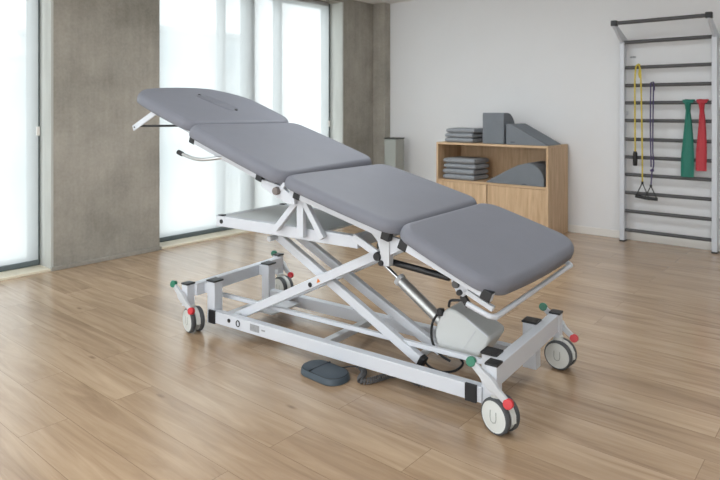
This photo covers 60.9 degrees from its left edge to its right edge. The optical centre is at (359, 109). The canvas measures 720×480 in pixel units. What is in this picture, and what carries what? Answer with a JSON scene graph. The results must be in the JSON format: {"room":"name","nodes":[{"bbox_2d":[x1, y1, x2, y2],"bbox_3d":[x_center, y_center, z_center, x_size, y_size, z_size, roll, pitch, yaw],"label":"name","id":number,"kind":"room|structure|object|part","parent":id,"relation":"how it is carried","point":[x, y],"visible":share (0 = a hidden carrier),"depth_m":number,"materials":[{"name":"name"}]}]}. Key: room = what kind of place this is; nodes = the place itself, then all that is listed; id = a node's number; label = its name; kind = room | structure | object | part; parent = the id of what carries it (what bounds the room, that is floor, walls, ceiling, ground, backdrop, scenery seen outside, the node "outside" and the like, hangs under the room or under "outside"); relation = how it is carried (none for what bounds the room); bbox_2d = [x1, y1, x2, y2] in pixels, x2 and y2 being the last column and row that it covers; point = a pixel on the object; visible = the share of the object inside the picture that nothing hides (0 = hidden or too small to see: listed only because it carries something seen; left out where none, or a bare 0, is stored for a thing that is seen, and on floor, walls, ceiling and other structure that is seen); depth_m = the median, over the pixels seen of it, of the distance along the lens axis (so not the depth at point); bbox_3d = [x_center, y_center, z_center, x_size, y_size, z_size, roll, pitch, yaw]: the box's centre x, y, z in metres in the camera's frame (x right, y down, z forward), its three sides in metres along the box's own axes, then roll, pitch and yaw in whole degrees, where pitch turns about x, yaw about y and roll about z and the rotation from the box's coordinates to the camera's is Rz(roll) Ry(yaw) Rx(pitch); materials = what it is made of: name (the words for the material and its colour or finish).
{"room":"physiotherapy room","nodes":[
{"label":"physiotherapy room","id":0,"kind":"room"},
{"bbox_2d":[53,0,372,266],"bbox_3d":[-3.015,-0.050,4.488,0.610,2.600,9.400,0,0,40],"label":"wall","id":1,"kind":"structure","parent":0,"point":[102,61],"depth_m":5.14,"materials":[{"name":"concrete"}]},
{"bbox_2d":[0,0,39,271],"bbox_3d":[-3.971,-0.023,3.264,0.100,2.552,4.296,0,0,40],"label":"window frame","id":2,"kind":"structure","parent":1,"relation":"in","point":[38,0],"depth_m":4.87,"materials":[{"name":"grey metal"}]},
{"bbox_2d":[0,0,39,270],"bbox_3d":[-3.888,-0.041,3.204,0.085,2.498,4.210,0,0,40],"label":"window","id":3,"kind":"structure","parent":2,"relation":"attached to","point":[19,129],"depth_m":4.70,"materials":[{"name":"glass"}]},
{"bbox_3d":[-3.882,1.192,3.199,0.024,0.033,4.210,0,0,40],"label":"rail","id":4,"kind":"part","parent":3,"relation":"part of","materials":[{"name":"grey metal"}]},
{"bbox_2d":[0,265,50,280],"bbox_3d":[-3.856,1.241,3.168,0.200,0.018,4.296,0,0,40],"label":"trim","id":5,"kind":"structure","parent":1,"relation":"attached to","point":[10,274],"depth_m":4.67,"materials":[{"name":"beige wood"}]},
{"bbox_2d":[40,0,52,270],"bbox_3d":[-2.507,-0.022,4.851,0.303,2.545,0.018,0,0,40],"label":"trim","id":6,"kind":"structure","parent":1,"relation":"attached to","point":[46,6],"depth_m":4.80,"materials":[{"name":"paint"}]},
{"bbox_2d":[52,246,161,270],"bbox_3d":[-2.090,1.235,5.115,0.042,0.030,0.950,0,0,40],"label":"baseboard","id":7,"kind":"structure","parent":1,"relation":"attached to","point":[117,256],"depth_m":5.06,"materials":[{"name":"concrete"}]},
{"bbox_2d":[160,229,251,248],"bbox_3d":[-1.079,1.241,6.477,0.200,0.018,2.456,0,0,40],"label":"trim","id":8,"kind":"structure","parent":1,"relation":"attached to","point":[204,237],"depth_m":5.90,"materials":[{"name":"beige wood"}]},
{"bbox_2d":[160,4,329,241],"bbox_3d":[-1.194,-0.023,6.573,0.100,2.552,2.456,0,0,40],"label":"window frame","id":9,"kind":"structure","parent":1,"relation":"in","point":[329,4],"depth_m":7.47,"materials":[{"name":"black metal"}]},
{"bbox_2d":[160,0,329,240],"bbox_3d":[-1.140,-0.041,6.478,0.085,2.498,2.360,0,0,40],"label":"window","id":10,"kind":"structure","parent":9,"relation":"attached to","point":[273,54],"depth_m":6.24,"materials":[{"name":"glass"}]},
{"bbox_3d":[-1.134,1.192,6.474,0.024,0.033,2.360,0,0,40],"label":"rail","id":11,"kind":"part","parent":10,"relation":"part of","materials":[{"name":"grey metal"}]},
{"bbox_2d":[330,2,342,143],"bbox_3d":[-0.321,-0.022,7.456,0.303,2.545,0.018,0,0,40],"label":"trim","id":12,"kind":"structure","parent":1,"relation":"attached to","point":[336,9],"depth_m":7.41,"materials":[{"name":"concrete"}]},
{"bbox_2d":[0,225,719,479],"bbox_3d":[0.046,1.310,2.116,7.850,0.120,9.700,0,0,40],"label":"floor","id":13,"kind":"structure","parent":0,"point":[102,376],"depth_m":2.76,"materials":[{"name":"brown wood"}]},
{"bbox_2d":[132,88,578,435],"bbox_3d":[-0.198,0.550,3.377,2.526,1.400,0.902,0,0,36],"label":"table","id":14,"kind":"object","parent":13,"relation":"on","point":[486,251],"visible":1,"depth_m":2.98,"materials":[{"name":"grey leather"}]},
{"bbox_3d":[-1.177,0.093,3.622,0.416,0.020,0.014,0,0,32],"label":"headrest rod","id":15,"kind":"part","parent":14,"relation":"part of","materials":[{"name":"black plastic"}]},
{"bbox_3d":[-0.831,0.256,3.349,0.406,0.047,0.065,0,0,20],"label":"release handle","id":16,"kind":"part","parent":14,"relation":"part of","materials":[{"name":"silver metal"}]},
{"bbox_2d":[137,88,288,130],"bbox_3d":[-0.944,-0.001,3.916,0.685,0.297,0.840,0,0,36],"label":"cushion","id":17,"kind":"object","parent":14,"relation":"on","point":[189,109],"depth_m":3.75,"materials":[{"name":"grey leather"}]},
{"bbox_3d":[-0.823,1.083,3.472,0.060,0.233,0.060,0,0,36],"label":"post","id":18,"kind":"part","parent":14,"relation":"part of","materials":[{"name":"white metal"}]},
{"bbox_3d":[-0.722,0.256,3.301,0.541,0.209,0.028,0,0,36],"label":"backrest rail","id":19,"kind":"part","parent":14,"relation":"part of","materials":[{"name":"white metal"}]},
{"bbox_3d":[-0.557,1.154,3.235,0.067,0.036,0.002,0,0,36],"label":"type plate","id":20,"kind":"part","parent":14,"relation":"part of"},
{"bbox_3d":[-0.576,1.083,3.855,0.060,0.233,0.060,0,0,36],"label":"post","id":21,"kind":"part","parent":14,"relation":"part of","materials":[{"name":"white metal"}]},
{"bbox_3d":[-0.418,0.404,3.054,0.040,0.040,0.022,0,0,36],"label":"pivot knob","id":22,"kind":"part","parent":14,"relation":"part of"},
{"bbox_3d":[-0.515,1.147,3.596,0.230,0.010,0.240,0,0,36],"label":"plate","id":23,"kind":"part","parent":14,"relation":"part of","materials":[{"name":"white metal"}]},
{"bbox_2d":[189,123,371,183],"bbox_3d":[-0.443,0.228,3.550,0.739,0.293,0.850,0,0,36],"label":"cushion","id":24,"kind":"object","parent":14,"relation":"on","point":[270,153],"depth_m":3.38,"materials":[{"name":"grey leather"}]},
{"bbox_3d":[-0.399,0.621,3.167,0.980,0.058,0.040,0,0,36],"label":"lift frame rail","id":25,"kind":"part","parent":14,"relation":"part of","materials":[{"name":"white metal"}]},
{"bbox_3d":[-0.326,0.599,3.423,0.720,0.010,0.460,0,0,36],"label":"panel","id":26,"kind":"part","parent":14,"relation":"part of","materials":[{"name":"grey metal"}]},
{"bbox_3d":[-0.272,0.900,3.138,1.037,0.548,0.034,0,0,36],"label":"scissor arm","id":27,"kind":"part","parent":14,"relation":"part of"},
{"bbox_3d":[-0.105,0.479,2.858,0.588,0.186,0.028,0,0,36],"label":"seat rail","id":28,"kind":"part","parent":14,"relation":"part of","materials":[{"name":"white metal"}]},
{"bbox_3d":[-0.056,0.900,3.438,1.037,0.548,0.034,0,0,36],"label":"scissor arm","id":29,"kind":"part","parent":14,"relation":"part of"},
{"bbox_3d":[-0.089,0.906,3.062,0.943,0.521,0.034,0,0,36],"label":"scissor arm","id":30,"kind":"part","parent":14,"relation":"part of"},
{"bbox_3d":[-0.112,1.079,3.086,1.740,0.022,0.022,0,0,36],"label":"rail","id":31,"kind":"part","parent":14,"relation":"part of","materials":[{"name":"white metal"}]},
{"bbox_3d":[0.000,0.906,3.170,0.962,0.501,0.034,0,0,36],"label":"scissor arm","id":32,"kind":"part","parent":14,"relation":"part of"},
{"bbox_2d":[284,164,476,234],"bbox_3d":[0.126,0.432,3.141,0.698,0.233,0.850,0,0,36],"label":"seat cushion","id":33,"kind":"object","parent":14,"relation":"on","point":[377,199],"depth_m":2.99,"materials":[{"name":"grey leather"}]},
{"bbox_3d":[0.119,0.623,2.740,0.050,0.145,0.036,0,0,36],"label":"hip post","id":34,"kind":"part","parent":14,"relation":"part of","materials":[{"name":"white metal"}]},
{"bbox_3d":[0.152,0.798,3.042,0.131,0.098,0.020,0,0,36],"label":"actuator rod","id":35,"kind":"part","parent":14,"relation":"part of","materials":[{"name":"silver metal"}]},
{"bbox_3d":[0.343,0.649,2.505,0.436,0.193,0.028,0,0,36],"label":"leg rail","id":36,"kind":"part","parent":14,"relation":"part of","materials":[{"name":"white metal"}]},
{"bbox_2d":[400,203,573,294],"bbox_3d":[0.605,0.608,2.797,0.545,0.246,0.850,0,0,36],"label":"cushion","id":37,"kind":"object","parent":14,"relation":"on","point":[483,248],"depth_m":2.65,"materials":[{"name":"grey leather"}]},
{"bbox_3d":[0.537,1.094,2.495,0.065,0.212,0.060,0,0,36],"label":"post","id":38,"kind":"part","parent":14,"relation":"part of","materials":[{"name":"white metal"}]},
{"bbox_3d":[0.803,1.094,2.864,0.065,0.212,0.060,0,0,36],"label":"post","id":39,"kind":"part","parent":14,"relation":"part of","materials":[{"name":"white metal"}]},
{"bbox_2d":[301,360,427,387],"bbox_3d":[0.027,1.231,2.822,0.653,0.037,0.203,0,0,17],"label":"switch","id":40,"kind":"object","parent":13,"relation":"on","point":[326,373],"visible":0.7,"depth_m":2.83,"materials":[{"name":"dark grey plastic"}]},
{"bbox_3d":[0.121,1.233,2.814,0.467,0.033,0.153,0,0,19],"label":"coiled cord","id":41,"kind":"part","parent":40,"relation":"part of","materials":[{"name":"black plastic"}]},
{"bbox_2d":[384,137,404,170],"bbox_3d":[0.416,0.792,7.418,0.180,0.915,0.184,0,0,40],"label":"waste bin","id":42,"kind":"object","parent":13,"relation":"on","point":[393,146],"visible":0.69,"depth_m":7.35,"materials":[{"name":"grey metal"}]},
{"bbox_3d":[0.416,0.343,7.418,0.180,0.015,0.184,0,0,40],"label":"lid","id":43,"kind":"part","parent":42,"relation":"part of","materials":[{"name":"grey metal"}]},
{"bbox_2d":[436,141,567,233],"bbox_3d":[1.485,0.800,6.495,1.275,0.900,0.500,0,0,40],"label":"storage cabinet","id":44,"kind":"object","parent":13,"relation":"on","point":[547,206],"visible":0.53,"depth_m":6.23,"materials":[{"name":"brown wood"}]},
{"bbox_3d":[1.005,0.811,6.898,0.022,0.878,0.500,0,0,40],"label":"panel","id":45,"kind":"part","parent":44,"relation":"part of","materials":[{"name":"brown wood"}]},
{"bbox_3d":[1.086,0.981,6.517,0.588,0.411,0.018,0,0,40],"label":"door","id":46,"kind":"part","parent":44,"relation":"part of","materials":[{"name":"brown wood"}]},
{"bbox_2d":[445,137,482,142],"bbox_3d":[1.153,0.324,6.676,0.343,0.049,0.301,0,0,40],"label":"folded blanket","id":47,"kind":"object","parent":44,"relation":"on","point":[449,139],"visible":0.72,"depth_m":6.55,"materials":[{"name":"grey fabric"}]},
{"bbox_2d":[445,133,482,137],"bbox_3d":[1.153,0.272,6.676,0.344,0.049,0.301,0,0,40],"label":"folded blanket","id":48,"kind":"object","parent":47,"relation":"on","point":[457,135],"visible":0.81,"depth_m":6.55,"materials":[{"name":"grey fabric"}]},
{"bbox_2d":[446,127,482,132],"bbox_3d":[1.165,0.220,6.677,0.344,0.049,0.301,0,0,39],"label":"folded blanket","id":49,"kind":"object","parent":48,"relation":"on","point":[460,129],"visible":0.96,"depth_m":6.56,"materials":[{"name":"grey fabric"}]},
{"bbox_2d":[443,173,487,180],"bbox_3d":[1.155,0.721,6.687,0.383,0.056,0.321,0,0,41],"label":"folded blanket","id":50,"kind":"object","parent":44,"relation":"on","point":[447,175],"visible":0.7,"depth_m":6.57,"materials":[{"name":"grey fabric"}]},
{"bbox_2d":[443,168,487,174],"bbox_3d":[1.152,0.663,6.683,0.384,0.056,0.321,0,0,41],"label":"folded blanket","id":51,"kind":"object","parent":50,"relation":"on","point":[446,170],"visible":0.69,"depth_m":6.56,"materials":[{"name":"grey fabric"}]},
{"bbox_2d":[444,163,488,169],"bbox_3d":[1.165,0.604,6.684,0.385,0.056,0.321,0,0,39],"label":"folded blanket","id":52,"kind":"object","parent":51,"relation":"on","point":[447,165],"visible":0.7,"depth_m":6.56,"materials":[{"name":"grey fabric"}]},
{"bbox_2d":[443,156,488,163],"bbox_3d":[1.158,0.546,6.680,0.384,0.056,0.323,0,0,40],"label":"folded blanket","id":53,"kind":"object","parent":52,"relation":"on","point":[459,159],"visible":1,"depth_m":6.57,"materials":[{"name":"grey fabric"}]},
{"bbox_2d":[438,177,545,189],"bbox_3d":[1.482,0.761,6.492,1.231,0.022,0.484,0,0,40],"label":"shelf","id":54,"kind":"object","parent":44,"relation":"attached to","point":[441,180],"depth_m":6.36,"materials":[{"name":"brown wood"}]},
{"bbox_2d":[483,113,514,143],"bbox_3d":[1.456,0.189,6.402,0.244,0.320,0.270,0,0,40],"label":"cushion","id":55,"kind":"object","parent":44,"relation":"on","point":[494,124],"visible":0.86,"depth_m":6.29,"materials":[{"name":"grey fabric"}]},
{"bbox_3d":[1.485,0.361,6.495,1.275,0.022,0.500,0,0,40],"label":"panel","id":56,"kind":"part","parent":44,"relation":"part of","materials":[{"name":"brown wood"}]},
{"bbox_3d":[1.642,0.781,6.682,1.231,0.818,0.012,0,0,40],"label":"panel","id":57,"kind":"part","parent":44,"relation":"part of","materials":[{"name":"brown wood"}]},
{"bbox_2d":[486,161,545,186],"bbox_3d":[1.656,0.636,6.271,0.625,0.225,0.342,0,0,40],"label":"cushion","id":58,"kind":"object","parent":44,"relation":"on","point":[533,173],"visible":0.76,"depth_m":6.08,"materials":[{"name":"grey leather"}]},
{"bbox_3d":[1.560,0.981,6.119,0.629,0.411,0.018,0,0,40],"label":"door","id":59,"kind":"part","parent":44,"relation":"part of","materials":[{"name":"brown wood"}]},
{"bbox_2d":[506,123,560,145],"bbox_3d":[1.754,0.244,6.189,0.435,0.209,0.342,0,0,40],"label":"cushion","id":60,"kind":"object","parent":44,"relation":"on","point":[519,133],"visible":1,"depth_m":6.13,"materials":[{"name":"grey fabric"}]},
{"bbox_3d":[1.965,0.811,6.092,0.022,0.878,0.500,0,0,40],"label":"panel","id":61,"kind":"part","parent":44,"relation":"part of","materials":[{"name":"brown wood"}]},
{"bbox_2d":[356,0,412,3],"bbox_3d":[0.046,-1.425,2.116,7.850,0.150,9.700,0,0,40],"label":"ceiling","id":62,"kind":"structure","parent":0,"point":[365,1],"depth_m":7.61,"materials":[{"name":"paint"}]},
{"bbox_2d":[390,0,719,242],"bbox_3d":[3.034,-0.050,5.678,7.850,2.600,0.200,0,0,40],"label":"wall","id":63,"kind":"structure","parent":0,"point":[553,66],"depth_m":6.25,"materials":[{"name":"white paint"}]},
{"bbox_2d":[373,3,389,164],"bbox_3d":[0.275,-0.050,7.788,0.190,2.600,0.115,0,0,40],"label":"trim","id":64,"kind":"structure","parent":63,"relation":"attached to","point":[381,11],"depth_m":7.74,"materials":[{"name":"concrete"}]},
{"bbox_2d":[568,224,719,250],"bbox_3d":[2.947,1.212,5.612,6.700,0.075,0.014,0,0,40],"label":"baseboard","id":65,"kind":"structure","parent":63,"relation":"attached to","point":[706,245],"depth_m":5.80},
{"bbox_2d":[611,12,719,253],"bbox_3d":[2.752,0.212,5.533,0.823,2.075,0.385,0,0,40],"label":"wall bars","id":66,"kind":"object","parent":63,"relation":"attached to","point":[715,219],"visible":1,"depth_m":5.56,"materials":[{"name":"grey metal"}]},
{"bbox_2d":[633,63,648,198],"bbox_3d":[2.644,0.199,5.732,0.148,1.274,0.106,0,0,40],"label":"tube","id":67,"kind":"object","parent":66,"relation":"hanging from","point":[638,64],"visible":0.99,"depth_m":5.72,"materials":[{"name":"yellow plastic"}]},
{"bbox_2d":[644,81,657,200],"bbox_3d":[2.703,0.282,5.656,0.114,1.094,0.138,0,0,40],"label":"tube","id":68,"kind":"object","parent":66,"relation":"hanging from","point":[655,198],"visible":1,"depth_m":5.64,"materials":[{"name":"black plastic"}]},
{"bbox_2d":[681,99,694,176],"bbox_3d":[2.939,0.250,5.483,0.108,0.696,0.084,0,0,40],"label":"band","id":69,"kind":"object","parent":66,"relation":"hanging from","point":[687,154],"visible":1,"depth_m":5.45,"materials":[{"name":"green rubber"}]},
{"bbox_2d":[696,99,708,170],"bbox_3d":[3.026,0.220,5.410,0.096,0.636,0.084,0,0,40],"label":"band","id":70,"kind":"object","parent":66,"relation":"hanging from","point":[701,148],"visible":1,"depth_m":5.38,"materials":[{"name":"red rubber"}]}
]}

